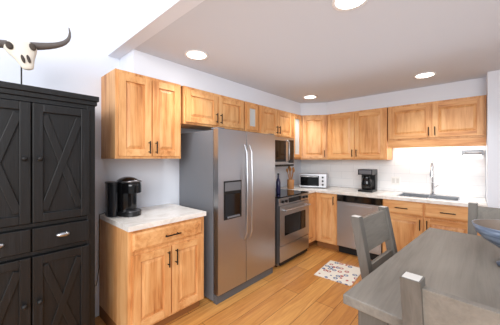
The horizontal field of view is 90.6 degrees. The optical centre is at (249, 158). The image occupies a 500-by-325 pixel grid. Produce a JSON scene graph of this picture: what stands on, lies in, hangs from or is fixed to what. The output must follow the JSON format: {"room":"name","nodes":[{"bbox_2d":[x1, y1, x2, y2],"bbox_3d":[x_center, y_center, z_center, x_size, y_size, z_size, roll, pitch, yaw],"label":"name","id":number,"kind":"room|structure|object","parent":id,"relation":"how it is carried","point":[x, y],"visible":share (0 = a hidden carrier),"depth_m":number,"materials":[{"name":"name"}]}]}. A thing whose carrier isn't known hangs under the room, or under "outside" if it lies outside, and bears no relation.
{"room":"kitchen","nodes":[
{"label":"kitchen","id":0,"kind":"room"},
{"bbox_2d":[0,0,300,316],"bbox_3d":[-1.850,-0.450,1.719,0.100,3.700,8.600,0,0,42],"label":"wall","id":1,"kind":"structure","parent":0,"point":[81,62],"depth_m":2.12,"materials":[{"name":"white paint"}]},
{"bbox_2d":[101,68,184,158],"bbox_3d":[-1.002,-0.365,2.325,0.347,0.730,0.605,0,0,42],"label":"upper cabinet","id":2,"kind":"object","parent":1,"relation":"attached to","point":[144,117],"depth_m":2.16,"materials":[{"name":"brown wood"}]},
{"bbox_2d":[185,86,248,131],"bbox_3d":[-0.483,-0.525,2.904,0.347,0.410,0.890,0,0,42],"label":"upper cabinet","id":3,"kind":"object","parent":1,"relation":"attached to","point":[204,110],"depth_m":2.75,"materials":[{"name":"brown wood"}]},
{"bbox_2d":[249,102,260,132],"bbox_3d":[-0.091,-0.525,3.340,0.347,0.410,0.283,0,0,42],"label":"upper cabinet","id":4,"kind":"object","parent":1,"relation":"attached to","point":[254,109],"depth_m":3.27,"materials":[{"name":"brown wood"}]},
{"bbox_2d":[261,105,292,137],"bbox_3d":[0.273,-0.525,3.746,0.347,0.410,0.807,0,0,42],"label":"upper cabinet","id":5,"kind":"object","parent":1,"relation":"attached to","point":[279,123],"depth_m":3.61,"materials":[{"name":"brown wood"}]},
{"bbox_2d":[275,137,293,166],"bbox_3d":[0.312,-0.100,3.716,0.446,0.430,0.760,0,0,42],"label":"microwave","id":6,"kind":"object","parent":5,"relation":"attached to","point":[284,151],"visible":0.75,"depth_m":3.67,"materials":[{"name":"grey metal"}]},
{"bbox_2d":[293,113,304,159],"bbox_3d":[0.687,-0.365,4.164,0.404,0.730,0.338,0,0,42],"label":"upper cabinet","id":7,"kind":"object","parent":1,"relation":"attached to","point":[298,120],"depth_m":4.11,"materials":[{"name":"brown wood"}]},
{"bbox_2d":[108,0,203,58],"bbox_3d":[1.154,-1.570,0.126,6.500,1.260,0.100,0,0,42],"label":"wall","id":8,"kind":"structure","parent":0,"point":[133,24],"depth_m":1.88,"materials":[{"name":"white paint"}]},
{"bbox_2d":[95,243,371,324],"bbox_3d":[0.569,1.450,-0.451,6.600,0.100,8.600,0,0,42],"label":"floor","id":9,"kind":"structure","parent":0,"point":[296,291],"depth_m":2.43,"materials":[{"name":"brown wood"}]},
{"bbox_2d":[0,81,98,324],"bbox_3d":[-1.479,0.482,1.635,0.559,1.835,0.720,0,0,42],"label":"armoire","id":10,"kind":"object","parent":9,"relation":"on","point":[47,206],"visible":1,"depth_m":1.53,"materials":[{"name":"black wood"}]},
{"bbox_2d":[0,28,70,83],"bbox_3d":[-1.459,-0.678,1.524,0.123,0.481,0.591,0,0,42],"label":"decor","id":11,"kind":"object","parent":10,"relation":"on","point":[23,54],"visible":0.96,"depth_m":1.54,"materials":[{"name":"beige"}]},
{"bbox_2d":[99,203,205,324],"bbox_3d":[-0.864,0.945,2.239,0.668,0.910,0.700,0,0,42],"label":"base cabinet","id":12,"kind":"object","parent":9,"relation":"on","point":[151,265],"visible":1,"depth_m":2.00,"materials":[{"name":"brown wood"}]},
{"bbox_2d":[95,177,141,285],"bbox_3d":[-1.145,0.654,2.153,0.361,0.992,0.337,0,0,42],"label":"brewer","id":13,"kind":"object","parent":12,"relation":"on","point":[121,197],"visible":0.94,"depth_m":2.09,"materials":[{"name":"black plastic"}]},
{"bbox_2d":[179,127,274,304],"bbox_3d":[-0.220,0.549,2.883,0.731,1.702,0.910,0,0,42],"label":"fridge","id":14,"kind":"object","parent":9,"relation":"on","point":[227,180],"visible":1,"depth_m":2.56,"materials":[{"name":"grey metal"}]},
{"bbox_2d":[275,185,310,266],"bbox_3d":[0.404,0.920,3.610,0.724,0.960,0.755,0,0,42],"label":"stove","id":15,"kind":"object","parent":9,"relation":"on","point":[291,224],"visible":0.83,"depth_m":3.34,"materials":[{"name":"silver metal"}]},
{"bbox_2d":[276,173,280,193],"bbox_3d":[0.394,0.346,3.441,0.064,0.285,0.064,0,0,42],"label":"oil bottle","id":16,"kind":"object","parent":15,"relation":"on","point":[278,186],"visible":1,"depth_m":3.42,"materials":[{"name":"blue glass"}]},
{"bbox_2d":[307,194,312,245],"bbox_3d":[0.716,0.965,4.026,0.632,0.869,0.275,0,0,42],"label":"base cabinet","id":17,"kind":"object","parent":9,"relation":"on","point":[310,196],"depth_m":3.81,"materials":[{"name":"brown wood"}]},
{"bbox_2d":[313,190,352,250],"bbox_3d":[1.354,0.965,4.027,0.358,0.869,0.679,0,0,42],"label":"base cabinet","id":18,"kind":"object","parent":9,"relation":"on","point":[324,205],"depth_m":3.81,"materials":[{"name":"brown wood"}]},
{"bbox_2d":[281,186,324,193],"bbox_3d":[0.928,0.510,4.258,0.637,0.040,0.904,0,0,42],"label":"countertop","id":19,"kind":"structure","parent":18,"relation":"on","point":[310,189],"depth_m":4.07,"materials":[{"name":"white stone"}]},
{"bbox_2d":[286,166,294,188],"bbox_3d":[0.661,0.301,4.003,0.146,0.373,0.123,0,0,42],"label":"utensil crock","id":20,"kind":"object","parent":19,"relation":"on","point":[290,182],"visible":0.96,"depth_m":3.97,"materials":[{"name":"brown wood"}]},
{"bbox_2d":[321,186,487,206],"bbox_3d":[1.980,0.510,3.490,1.957,0.040,0.642,0,0,42],"label":"countertop","id":21,"kind":"structure","parent":18,"relation":"on","point":[402,196],"depth_m":3.29,"materials":[{"name":"white stone"}]},
{"bbox_2d":[300,173,327,187],"bbox_3d":[1.093,0.370,4.241,0.440,0.235,0.337,0,0,22],"label":"toaster oven","id":22,"kind":"object","parent":21,"relation":"on","point":[319,180],"visible":1,"depth_m":4.12,"materials":[{"name":"silver metal"}]},
{"bbox_2d":[358,169,376,192],"bbox_3d":[1.769,0.323,3.710,0.207,0.330,0.262,0,0,42],"label":"coffee maker","id":23,"kind":"object","parent":21,"relation":"on","point":[368,180],"visible":1,"depth_m":3.63,"materials":[{"name":"black plastic"}]},
{"bbox_2d":[430,158,438,194],"bbox_3d":[2.443,0.238,3.289,0.094,0.494,0.200,0,0,42],"label":"faucet","id":24,"kind":"object","parent":21,"relation":"on","point":[433,186],"visible":1,"depth_m":3.34,"materials":[{"name":"silver metal"}]},
{"bbox_2d":[314,260,360,285],"bbox_3d":[1.105,1.395,3.051,0.457,0.008,0.552,0,0,42],"label":"rug","id":25,"kind":"object","parent":9,"relation":"on","point":[342,273],"visible":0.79,"depth_m":3.02,"materials":[{"name":"white fabric"}]},
{"bbox_2d":[337,194,381,259],"bbox_3d":[1.714,0.968,3.703,0.601,0.865,0.606,0,0,42],"label":"dishwasher","id":26,"kind":"object","parent":9,"relation":"on","point":[348,206],"visible":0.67,"depth_m":3.56,"materials":[{"name":"grey metal"}]},
{"bbox_2d":[350,206,397,278],"bbox_3d":[0.894,0.859,1.345,0.450,1.082,0.505,0,0,-43],"label":"chair","id":27,"kind":"object","parent":9,"relation":"on","point":[371,231],"visible":0.38,"depth_m":1.44,"materials":[{"name":"grey paint"}]},
{"bbox_2d":[343,227,499,324],"bbox_3d":[1.132,0.945,0.985,1.290,0.910,0.950,0,0,-43],"label":"dining table","id":28,"kind":"object","parent":9,"relation":"on","point":[463,265],"visible":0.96,"depth_m":1.05,"materials":[{"name":"grey wood"}]},
{"bbox_2d":[472,219,499,266],"bbox_3d":[1.182,0.396,1.108,0.284,0.183,0.284,0,0,42],"label":"fruit bowl","id":29,"kind":"object","parent":28,"relation":"on","point":[488,230],"visible":1,"depth_m":1.13,"materials":[{"name":"ceramic"}]},
{"bbox_2d":[400,271,499,324],"bbox_3d":[0.744,0.859,0.678,0.505,1.082,0.450,0,0,-43],"label":"chair","id":30,"kind":"object","parent":9,"relation":"on","point":[422,303],"visible":1,"depth_m":0.63,"materials":[{"name":"grey paint"}]},
{"bbox_2d":[467,202,499,234],"bbox_3d":[1.584,0.859,1.490,0.505,1.082,0.450,0,0,-43],"label":"chair","id":31,"kind":"object","parent":9,"relation":"on","point":[475,211],"visible":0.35,"depth_m":1.75,"materials":[{"name":"grey paint"}]},
{"bbox_2d":[119,49,486,114],"bbox_3d":[0.848,-0.836,2.704,2.600,0.209,3.330,0,0,42],"label":"soffit","id":32,"kind":"structure","parent":0,"point":[140,63],"depth_m":3.07,"materials":[{"name":"white paint"}]},
{"bbox_2d":[134,0,499,102],"bbox_3d":[2.333,-1.000,1.439,6.500,0.120,3.430,0,0,42],"label":"ceiling","id":33,"kind":"structure","parent":0,"point":[323,51],"depth_m":2.04,"materials":[{"name":"white paint"}]},
{"bbox_2d":[185,50,207,59],"bbox_3d":[-0.483,-0.936,2.239,0.210,0.006,0.210,0,0,42],"label":"recessed light","id":34,"kind":"object","parent":33,"relation":"in","point":[196,54],"visible":1,"depth_m":2.23,"materials":[{"name":"white"}]},
{"bbox_2d":[303,95,316,98],"bbox_3d":[0.914,-0.936,3.767,0.210,0.006,0.210,0,0,42],"label":"recessed light","id":35,"kind":"object","parent":33,"relation":"in","point":[310,97],"visible":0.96,"depth_m":3.78,"materials":[{"name":"white"}]},
{"bbox_2d":[332,0,367,10],"bbox_3d":[0.593,-0.936,1.462,0.210,0.006,0.210,0,0,42],"label":"recessed light","id":36,"kind":"object","parent":33,"relation":"in","point":[344,5],"visible":1,"depth_m":1.50,"materials":[{"name":"white"}]},
{"bbox_2d":[414,72,436,78],"bbox_3d":[1.966,-0.936,2.783,0.210,0.006,0.210,0,0,42],"label":"recessed light","id":37,"kind":"object","parent":33,"relation":"in","point":[424,75],"visible":0.96,"depth_m":2.78,"materials":[{"name":"white"}]},
{"bbox_2d":[334,146,485,198],"bbox_3d":[1.993,0.205,3.981,2.600,2.390,0.100,0,0,42],"label":"wall","id":38,"kind":"structure","parent":0,"point":[451,195],"depth_m":3.08,"materials":[{"name":"white paint"}]},
{"bbox_2d":[305,115,326,159],"bbox_3d":[1.059,-0.358,4.371,0.682,0.745,0.561,0,0,42],"label":"upper cabinet","id":39,"kind":"object","parent":38,"relation":"attached to","point":[315,125],"depth_m":4.12,"materials":[{"name":"brown wood"}]},
{"bbox_2d":[391,176,399,184],"bbox_3d":[2.188,0.330,3.718,0.120,0.120,0.008,0,0,42],"label":"electrical outlet","id":40,"kind":"object","parent":38,"relation":"attached to","point":[395,180],"visible":1,"depth_m":3.72,"materials":[{"name":"white plastic"}]},
{"bbox_2d":[327,95,485,159],"bbox_3d":[2.086,-0.357,3.570,1.907,0.745,0.382,0,0,42],"label":"wall cabinets","id":41,"kind":"object","parent":38,"relation":"attached to","point":[376,134],"visible":1,"depth_m":3.35,"materials":[{"name":"brown wood"}]},
{"bbox_2d":[462,150,483,154],"bbox_3d":[2.801,-0.077,3.114,0.200,0.065,0.085,0,0,42],"label":"paper towel holder","id":42,"kind":"object","parent":38,"relation":"attached to","point":[472,152],"visible":1,"depth_m":3.12,"materials":[{"name":"silver metal"}]},
{"bbox_2d":[381,198,467,221],"bbox_3d":[2.093,0.623,2.983,0.894,0.155,0.012,0,0,42],"label":"drawers","id":43,"kind":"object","parent":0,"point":[418,209],"depth_m":2.95,"materials":[{"name":"brown wood"}]},
{"bbox_2d":[486,70,499,207],"bbox_3d":[4.235,0.205,1.613,3.900,2.390,0.630,0,0,42],"label":"wall","id":44,"kind":"structure","parent":0,"point":[493,143],"depth_m":2.65,"materials":[{"name":"white paint"}]}
]}

